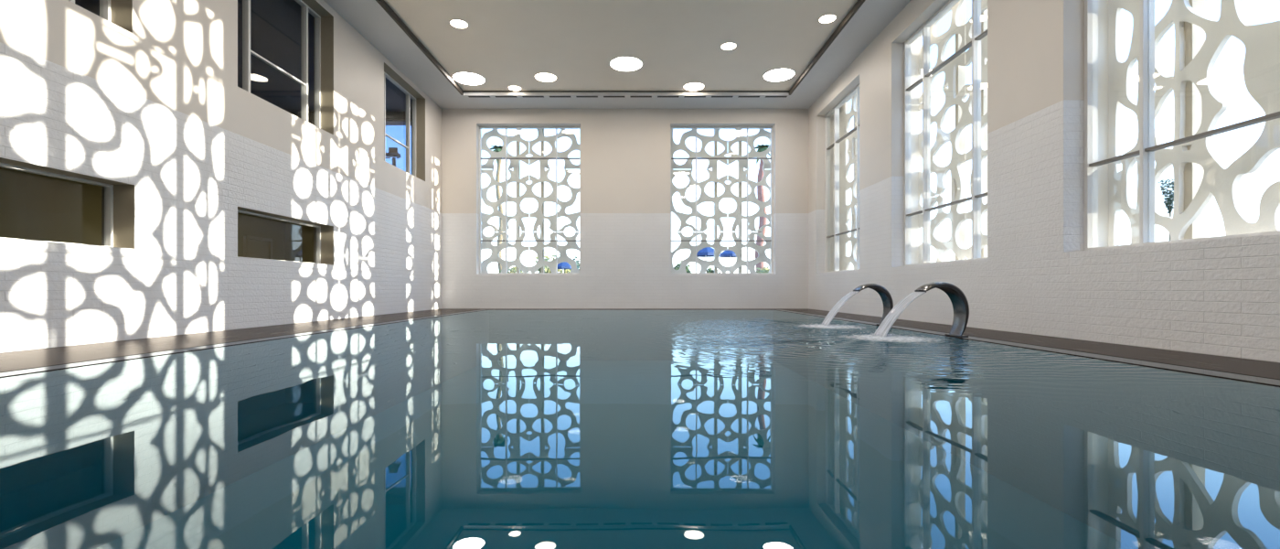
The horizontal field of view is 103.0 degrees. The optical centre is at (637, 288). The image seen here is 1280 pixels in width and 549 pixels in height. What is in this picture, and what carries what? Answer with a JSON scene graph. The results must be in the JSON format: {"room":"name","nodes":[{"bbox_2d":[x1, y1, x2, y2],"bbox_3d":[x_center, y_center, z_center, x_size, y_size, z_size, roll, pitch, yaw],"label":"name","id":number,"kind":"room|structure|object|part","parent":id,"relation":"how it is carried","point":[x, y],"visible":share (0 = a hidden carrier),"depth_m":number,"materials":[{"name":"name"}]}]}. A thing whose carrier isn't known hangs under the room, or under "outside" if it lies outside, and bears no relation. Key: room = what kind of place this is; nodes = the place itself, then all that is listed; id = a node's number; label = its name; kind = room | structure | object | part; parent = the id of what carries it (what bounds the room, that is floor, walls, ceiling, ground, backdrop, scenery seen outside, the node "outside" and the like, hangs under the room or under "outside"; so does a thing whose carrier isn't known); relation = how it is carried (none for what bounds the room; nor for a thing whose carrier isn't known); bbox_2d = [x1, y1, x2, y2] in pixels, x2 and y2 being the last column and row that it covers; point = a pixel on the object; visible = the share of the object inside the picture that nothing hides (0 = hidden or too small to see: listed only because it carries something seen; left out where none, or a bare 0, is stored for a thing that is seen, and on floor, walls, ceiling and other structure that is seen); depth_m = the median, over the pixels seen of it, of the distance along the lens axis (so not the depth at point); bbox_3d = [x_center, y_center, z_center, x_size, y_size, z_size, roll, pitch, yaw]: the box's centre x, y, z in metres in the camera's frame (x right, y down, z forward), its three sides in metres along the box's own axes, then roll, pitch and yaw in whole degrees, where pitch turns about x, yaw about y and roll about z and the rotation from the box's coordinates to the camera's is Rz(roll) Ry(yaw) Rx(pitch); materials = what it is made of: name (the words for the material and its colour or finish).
{"room":"indoor swimming pool","nodes":[
{"label":"indoor swimming pool","id":0,"kind":"room"},
{"bbox_2d":[0,167,313,262],"bbox_3d":[-8.973,-0.882,9.200,4.853,3.200,14.400,0,0,0],"label":"wall","id":1,"kind":"structure","parent":0,"point":[37,207],"depth_m":10.02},
{"bbox_2d":[243,234,272,258],"bbox_3d":[-11.145,-0.457,15.000,0.110,2.150,1.040,0,0,0],"label":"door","id":2,"kind":"structure","parent":1,"relation":"in","point":[252,248],"depth_m":14.95,"materials":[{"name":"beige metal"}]},
{"bbox_2d":[0,0,441,352],"bbox_3d":[-6.347,-2.620,5.700,0.400,7.077,21.400,0,0,0],"label":"wall","id":3,"kind":"structure","parent":0,"point":[147,102],"depth_m":7.04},
{"bbox_2d":[0,162,113,246],"bbox_3d":[-6.447,-0.882,4.988,0.080,0.780,2.476,0,0,0],"label":"window","id":4,"kind":"structure","parent":3,"relation":"in","point":[108,188],"depth_m":6.20,"materials":[{"name":"grey metal"}]},
{"bbox_2d":[68,0,110,21],"bbox_3d":[-6.457,-4.314,4.975,0.100,2.395,2.450,0,0,0],"label":"window","id":5,"kind":"structure","parent":3,"relation":"in","point":[104,5],"depth_m":6.17,"materials":[{"name":"grey metal"}]},
{"bbox_3d":[-6.457,-4.314,4.975,0.100,2.395,2.450,0,0,0],"label":"frame","id":6,"kind":"part","parent":5,"relation":"part of","materials":[{"name":"grey metal"}]},
{"bbox_2d":[237,209,320,263],"bbox_3d":[-6.447,-0.882,9.072,0.080,0.780,2.475,0,0,0],"label":"window","id":7,"kind":"structure","parent":3,"relation":"in","point":[318,228],"depth_m":9.81,"materials":[{"name":"grey metal"}]},
{"bbox_2d":[242,0,320,127],"bbox_3d":[-6.457,-4.314,9.072,0.100,2.395,2.475,0,0,0],"label":"window","id":8,"kind":"structure","parent":3,"relation":"in","point":[247,51],"depth_m":9.87,"materials":[{"name":"grey metal"}]},
{"bbox_3d":[-6.457,-4.314,9.072,0.100,2.395,2.475,0,0,0],"label":"frame","id":9,"kind":"part","parent":8,"relation":"part of","materials":[{"name":"white metal"}]},
{"bbox_2d":[384,71,415,176],"bbox_3d":[-6.457,-4.314,13.560,0.100,2.395,2.400,0,0,0],"label":"window","id":10,"kind":"structure","parent":3,"relation":"in","point":[409,96],"depth_m":14.31,"materials":[{"name":"grey metal"}]},
{"bbox_2d":[323,0,910,108],"bbox_3d":[-0.388,-5.909,5.500,11.519,0.500,21.000,0,0,0],"label":"trim","id":11,"kind":"structure","parent":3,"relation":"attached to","point":[368,17],"depth_m":13.44,"materials":[{"name":"paint"}]},
{"bbox_2d":[74,0,411,125],"bbox_3d":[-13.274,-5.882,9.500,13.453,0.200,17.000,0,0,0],"label":"window frame","id":12,"kind":"structure","parent":0,"point":[275,25],"depth_m":12.51,"materials":[{"name":"grey metal"}]},
{"bbox_2d":[288,111,411,124],"bbox_3d":[-13.274,-4.272,16.700,13.453,3.020,0.200,0,0,0],"label":"wall","id":13,"kind":"structure","parent":0,"point":[389,115],"depth_m":16.60,"materials":[{"name":"white paint"}]},
{"bbox_2d":[385,119,411,122],"bbox_3d":[-8.675,-4.337,16.720,3.850,2.410,0.120,0,0,0],"label":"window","id":14,"kind":"structure","parent":13,"relation":"in","point":[387,121],"depth_m":16.67,"materials":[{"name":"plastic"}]},
{"bbox_2d":[384,0,857,90],"bbox_3d":[-0.325,-5.969,5.435,9.510,0.380,18.870,0,0,0],"label":"ceiling","id":15,"kind":"structure","parent":0,"point":[677,43],"depth_m":11.68,"materials":[{"name":"paint"}]},
{"bbox_2d":[375,0,463,95],"bbox_3d":[-5.096,-5.715,5.425,0.057,0.123,18.850,0,0,0],"label":"ceiling vent","id":16,"kind":"object","parent":15,"relation":"in","point":[382,3],"visible":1,"depth_m":11.77,"materials":[{"name":"black metal"}]},
{"bbox_2d":[448,19,468,28],"bbox_3d":[-3.886,-5.774,11.100,0.394,0.010,0.394,0,0,0],"label":"recessed light","id":17,"kind":"object","parent":15,"relation":"in","point":[455,23],"visible":1,"depth_m":11.10,"materials":[{"name":"paint"}]},
{"bbox_2d":[451,72,485,85],"bbox_3d":[-4.623,-5.774,13.995,0.876,0.010,0.876,0,0,0],"label":"recessed light","id":18,"kind":"object","parent":15,"relation":"in","point":[464,78],"visible":1,"depth_m":13.96,"materials":[{"name":"paint"}]},
{"bbox_2d":[507,85,522,91],"bbox_3d":[-3.525,-5.774,14.653,0.390,0.010,0.390,0,0,0],"label":"recessed light","id":19,"kind":"object","parent":15,"relation":"in","point":[512,87],"visible":1,"depth_m":14.65,"materials":[{"name":"paint"}]},
{"bbox_2d":[508,85,521,90],"bbox_3d":[-3.525,-5.774,14.653,0.346,0.003,0.346,0,0,0],"label":"diffuser","id":20,"kind":"object","parent":19,"relation":"attached to","point":[513,88],"depth_m":14.65,"materials":[{"name":"white plastic"}]},
{"bbox_2d":[533,72,556,82],"bbox_3d":[-2.496,-5.774,13.905,0.616,0.010,0.616,0,0,0],"label":"recessed light","id":21,"kind":"object","parent":15,"relation":"in","point":[545,77],"visible":1,"depth_m":13.89,"materials":[{"name":"paint"}]},
{"bbox_2d":[609,56,642,71],"bbox_3d":[-0.282,-5.774,13.085,0.852,0.010,0.852,0,0,0],"label":"recessed light","id":22,"kind":"object","parent":15,"relation":"in","point":[621,63],"visible":1,"depth_m":13.05,"materials":[{"name":"paint"}]},
{"bbox_2d":[463,90,789,97],"bbox_3d":[-0.325,-5.714,14.957,9.510,0.130,0.206,0,0,0],"label":"ceiling vent","id":23,"kind":"object","parent":15,"relation":"in","point":[465,96],"visible":1,"depth_m":14.89,"materials":[{"name":"metal"}]},
{"bbox_3d":[-0.325,-5.656,14.959,9.510,0.006,0.202,0,0,0],"label":"vent frame","id":24,"kind":"part","parent":23,"relation":"part of","materials":[{"name":"paint"}]},
{"bbox_2d":[682,82,704,91],"bbox_3d":[1.619,-5.774,14.541,0.614,0.010,0.614,0,0,0],"label":"recessed light","id":25,"kind":"object","parent":15,"relation":"in","point":[691,86],"visible":1,"depth_m":14.52,"materials":[{"name":"paint"}]},
{"bbox_2d":[720,42,736,50],"bbox_3d":[2.177,-5.774,12.124,0.390,0.010,0.390,0,0,0],"label":"recessed light","id":26,"kind":"object","parent":15,"relation":"in","point":[729,46],"visible":1,"depth_m":12.11,"materials":[{"name":"paint"}]},
{"bbox_2d":[721,42,735,49],"bbox_3d":[2.177,-5.774,12.124,0.346,0.003,0.346,0,0,0],"label":"diffuser","id":27,"kind":"object","parent":26,"relation":"attached to","point":[726,46],"depth_m":12.11,"materials":[{"name":"white plastic"}]},
{"bbox_2d":[762,68,795,81],"bbox_3d":[3.828,-5.774,13.756,0.846,0.010,0.846,0,0,0],"label":"recessed light","id":28,"kind":"object","parent":15,"relation":"in","point":[777,74],"visible":1,"depth_m":13.72,"materials":[{"name":"paint"}]},
{"bbox_2d":[818,13,836,23],"bbox_3d":[4.068,-5.774,10.893,0.380,0.010,0.380,0,0,0],"label":"recessed light","id":29,"kind":"object","parent":15,"relation":"in","point":[830,17],"visible":1,"depth_m":10.88,"materials":[{"name":"paint"}]},
{"bbox_2d":[789,0,865,95],"bbox_3d":[4.447,-5.715,5.425,0.057,0.123,18.850,0,0,0],"label":"ceiling vent","id":30,"kind":"object","parent":15,"relation":"in","point":[859,3],"visible":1,"depth_m":11.75,"materials":[{"name":"black metal"}]},
{"bbox_2d":[441,108,808,308],"bbox_3d":[-0.388,-2.620,16.200,11.519,7.077,0.400,0,0,0],"label":"wall","id":31,"kind":"structure","parent":0,"point":[625,153],"depth_m":16.00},
{"bbox_2d":[479,126,580,274],"bbox_3d":[-3.418,-2.832,16.320,3.275,4.740,0.120,0,0,0],"label":"window","id":32,"kind":"structure","parent":31,"relation":"in","point":[480,127],"depth_m":16.26,"materials":[{"name":"white metal"}]},
{"bbox_2d":[481,128,579,272],"bbox_3d":[-3.398,-2.857,16.601,3.655,5.130,0.398,0,0,0],"label":"lattice screen","id":33,"kind":"object","parent":31,"relation":"attached to","point":[488,167],"visible":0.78,"depth_m":16.60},
{"bbox_3d":[-3.909,-2.857,16.730,0.090,5.130,0.140,0,0,0],"label":"post","id":34,"kind":"part","parent":33,"relation":"part of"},
{"bbox_3d":[-3.109,-2.857,16.730,0.090,5.130,0.140,0,0,0],"label":"post","id":35,"kind":"part","parent":33,"relation":"part of","materials":[{"name":"white metal"}]},
{"bbox_2d":[671,128,770,272],"bbox_3d":[2.705,-2.857,16.601,3.683,5.130,0.398,0,0,0],"label":"lattice screen","id":36,"kind":"object","parent":31,"relation":"attached to","point":[687,168],"visible":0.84,"depth_m":16.60,"materials":[{"name":"white metal"}]},
{"bbox_3d":[2.576,-2.857,16.730,0.090,5.130,0.140,0,0,0],"label":"post","id":37,"kind":"part","parent":36,"relation":"part of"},
{"bbox_3d":[3.376,-2.857,16.730,0.090,5.130,0.140,0,0,0],"label":"post","id":38,"kind":"part","parent":36,"relation":"part of","materials":[{"name":"white metal"}]},
{"bbox_2d":[670,126,773,274],"bbox_3d":[2.686,-2.832,16.320,3.303,4.740,0.120,0,0,0],"label":"window","id":39,"kind":"structure","parent":31,"relation":"in","point":[671,127],"depth_m":16.26,"materials":[{"name":"white metal"}]},
{"bbox_2d":[0,317,1279,548],"bbox_3d":[-0.185,1.371,6.575,8.464,1.494,17.144,0,0,0],"label":"swimming pool","id":40,"kind":"object","parent":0,"point":[574,447],"depth_m":5.14,"materials":[{"name":"teal liquid"}]},
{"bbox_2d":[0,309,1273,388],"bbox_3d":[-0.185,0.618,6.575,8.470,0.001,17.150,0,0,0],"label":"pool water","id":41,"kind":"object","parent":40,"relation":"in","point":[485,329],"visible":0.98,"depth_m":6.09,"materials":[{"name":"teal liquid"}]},
{"bbox_2d":[794,290,859,327],"bbox_3d":[3.242,0.336,8.656,1.039,0.597,1.034,0,0,25],"label":"water jet","id":42,"kind":"object","parent":41,"relation":"on","point":[835,309],"visible":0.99,"depth_m":8.69,"materials":[{"name":"white liquid"}]},
{"bbox_2d":[840,291,925,340],"bbox_3d":[3.238,0.336,6.775,1.066,0.597,1.154,0,0,0],"label":"water jet","id":43,"kind":"object","parent":41,"relation":"on","point":[882,330],"visible":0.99,"depth_m":6.73,"materials":[{"name":"white liquid"}]},
{"bbox_2d":[0,308,1279,385],"bbox_3d":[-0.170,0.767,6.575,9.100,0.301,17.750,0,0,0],"label":"pool edge","id":44,"kind":"structure","parent":0,"point":[1221,374],"depth_m":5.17,"materials":[{"name":"stone"}]},
{"bbox_2d":[853,283,893,324],"bbox_3d":[4.042,0.264,8.720,0.600,0.717,0.300,0,0,0],"label":"spout","id":45,"kind":"object","parent":44,"relation":"on","point":[886,297],"visible":0.73,"depth_m":8.66,"materials":[{"name":"metal"}]},
{"bbox_2d":[914,281,969,336],"bbox_3d":[4.042,0.264,6.750,0.600,0.717,0.300,0,0,0],"label":"spout","id":46,"kind":"object","parent":44,"relation":"on","point":[959,301],"visible":1,"depth_m":6.70,"materials":[{"name":"metal"}]},
{"bbox_3d":[4.230,0.611,6.750,0.130,0.012,0.300,0,0,0],"label":"plate","id":47,"kind":"part","parent":46,"relation":"part of","materials":[{"name":"metal"}]},
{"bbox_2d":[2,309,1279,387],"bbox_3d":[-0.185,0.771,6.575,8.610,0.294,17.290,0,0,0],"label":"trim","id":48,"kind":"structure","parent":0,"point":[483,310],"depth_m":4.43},
{"bbox_2d":[808,0,1279,362],"bbox_3d":[5.572,-2.620,5.700,0.400,7.077,21.400,0,0,0],"label":"wall","id":49,"kind":"structure","parent":0,"point":[1219,296],"depth_m":6.84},
{"bbox_2d":[824,84,859,272],"bbox_3d":[5.697,-2.832,13.785,0.130,4.740,2.970,0,0,0],"label":"window","id":50,"kind":"structure","parent":49,"relation":"in","point":[836,110],"depth_m":14.52,"materials":[{"name":"white metal"}]},
{"bbox_2d":[830,93,856,271],"bbox_3d":[5.973,-2.857,13.775,0.398,5.130,3.210,0,0,0],"label":"lattice screen","id":51,"kind":"object","parent":49,"relation":"attached to","point":[845,261],"visible":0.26,"depth_m":14.62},
{"bbox_3d":[6.002,-2.857,13.775,0.060,5.130,3.210,0,0,0],"label":"lattice panel","id":52,"kind":"part","parent":51,"relation":"part of","materials":[{"name":"white metal"}]},
{"bbox_3d":[6.102,-2.857,14.140,0.140,5.130,0.090,0,0,0],"label":"post","id":53,"kind":"part","parent":51,"relation":"part of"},
{"bbox_2d":[904,0,987,266],"bbox_3d":[5.697,-2.832,9.285,0.130,4.740,2.950,0,0,0],"label":"window","id":54,"kind":"structure","parent":49,"relation":"in","point":[924,29],"depth_m":10.01,"materials":[{"name":"white metal"}]},
{"bbox_2d":[911,0,987,264],"bbox_3d":[5.973,-2.857,9.275,0.398,5.130,3.190,0,0,0],"label":"lattice screen","id":55,"kind":"object","parent":49,"relation":"attached to","point":[956,91],"visible":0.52,"depth_m":9.64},
{"bbox_3d":[6.102,-2.857,9.620,0.140,5.130,0.090,0,0,0],"label":"post","id":56,"kind":"part","parent":55,"relation":"part of","materials":[{"name":"white"}]},
{"bbox_3d":[6.102,-2.857,8.920,0.140,5.130,0.090,0,0,0],"label":"post","id":57,"kind":"part","parent":55,"relation":"part of","materials":[{"name":"white"}]},
{"bbox_2d":[1084,0,1279,250],"bbox_3d":[5.697,-2.832,4.935,0.130,4.740,2.970,0,0,0],"label":"window","id":58,"kind":"structure","parent":49,"relation":"in","point":[1146,150],"depth_m":5.69,"materials":[{"name":"white metal"}]},
{"bbox_2d":[1098,0,1279,246],"bbox_3d":[5.973,-2.857,4.925,0.398,5.130,3.210,0,0,0],"label":"lattice screen","id":59,"kind":"object","parent":49,"relation":"attached to","point":[1200,175],"visible":0.7,"depth_m":5.54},
{"bbox_3d":[6.102,-2.857,5.580,0.140,5.130,0.090,0,0,0],"label":"post","id":60,"kind":"part","parent":59,"relation":"part of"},
{"label":"outside","id":61,"kind":"structure","parent":0,"visible":0},
{"bbox_3d":[0.000,1.368,85.000,300.000,0.300,330.000,0,0,0],"label":"ground","id":62,"kind":"structure","parent":61,"visible":0},
{"bbox_2d":[490,145,508,271],"bbox_3d":[-12.276,-5.683,44.977,1.800,13.894,2.068,0,0,-27],"label":"street lamp","id":63,"kind":"object","parent":62,"relation":"on","point":[496,148],"visible":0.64,"depth_m":44.84,"materials":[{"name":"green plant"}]},
{"bbox_2d":[498,266,529,272],"bbox_3d":[-9.116,-0.293,35.903,3.207,3.033,2.699,0,0,0],"label":"tree","id":64,"kind":"object","parent":62,"relation":"on","point":[513,269],"visible":0.03,"depth_m":35.42,"materials":[{"name":"green plant"}]},
{"bbox_2d":[534,250,571,272],"bbox_3d":[-5.583,-0.710,33.862,2.640,3.864,2.760,0,0,0],"label":"tree","id":65,"kind":"object","parent":62,"relation":"on","point":[547,269],"visible":0.19,"depth_m":33.99,"materials":[{"name":"green plant"}]},
{"bbox_2d":[557,261,571,272],"bbox_3d":[-3.781,-0.115,26.000,1.016,2.665,1.016,0,0,22],"label":"parasol","id":66,"kind":"object","parent":62,"relation":"on","point":[563,265],"visible":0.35,"depth_m":25.64,"materials":[{"name":"blue fabric"}]},
{"bbox_2d":[564,255,579,270],"bbox_3d":[-4.363,-0.745,38.006,2.640,3.932,2.108,0,0,-26],"label":"tree","id":67,"kind":"object","parent":62,"relation":"on","point":[575,258],"visible":0.06,"depth_m":37.77,"materials":[{"name":"green plant"}]},
{"bbox_2d":[673,260,691,272],"bbox_3d":[2.611,-0.320,31.947,2.027,3.086,1.736,0,0,0],"label":"tree","id":68,"kind":"object","parent":62,"relation":"on","point":[677,266],"visible":0.07,"depth_m":31.59,"materials":[{"name":"green plant"}]},
{"bbox_2d":[696,246,720,272],"bbox_3d":[3.501,-0.511,26.000,1.386,3.459,1.386,0,0,22],"label":"parasol","id":69,"kind":"object","parent":62,"relation":"on","point":[708,251],"visible":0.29,"depth_m":25.48,"materials":[{"name":"blue fabric"}]},
{"bbox_2d":[706,266,720,272],"bbox_3d":[4.288,-0.067,30.069,1.544,2.582,1.534,0,0,0],"label":"tree","id":70,"kind":"object","parent":62,"relation":"on","point":[709,268],"visible":0.02,"depth_m":29.96,"materials":[{"name":"green plant"}]},
{"bbox_2d":[718,250,742,266],"bbox_3d":[4.944,-0.482,27.000,1.146,3.399,1.146,0,0,22],"label":"parasol","id":71,"kind":"object","parent":62,"relation":"on","point":[726,253],"visible":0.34,"depth_m":26.64,"materials":[{"name":"blue fabric"}]},
{"bbox_2d":[754,144,770,272],"bbox_3d":[11.072,-5.708,44.977,1.800,14.006,2.068,0,0,-27],"label":"street lamp","id":72,"kind":"object","parent":62,"relation":"on","point":[760,188],"visible":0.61,"depth_m":44.76,"materials":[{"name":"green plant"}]},
{"bbox_2d":[756,266,769,272],"bbox_3d":[7.503,-0.075,30.030,2.115,2.597,2.298,0,0,0],"label":"tree","id":73,"kind":"object","parent":62,"relation":"on","point":[765,270],"visible":0.05,"depth_m":29.92,"materials":[{"name":"green plant"}]},
{"bbox_2d":[1158,177,1173,240],"bbox_3d":[20.917,-1.569,20.002,0.663,5.576,0.678,0,0,0],"label":"tree","id":74,"kind":"object","parent":62,"relation":"on","point":[1168,204],"visible":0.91,"depth_m":19.98,"materials":[{"name":"green plant"}]},
{"bbox_3d":[-13.273,-2.672,9.500,13.453,0.180,17.000,0,0,0],"label":"floor","id":75,"kind":"structure","parent":0,"visible":0},
{"bbox_2d":[385,147,400,166],"bbox_3d":[-7.574,-3.527,14.525,1.348,1.410,1.750,0,0,0],"label":"treadmill","id":76,"kind":"object","parent":75,"relation":"on","point":[392,153],"visible":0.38,"depth_m":15.21,"materials":[{"name":"black plastic"}]}
]}

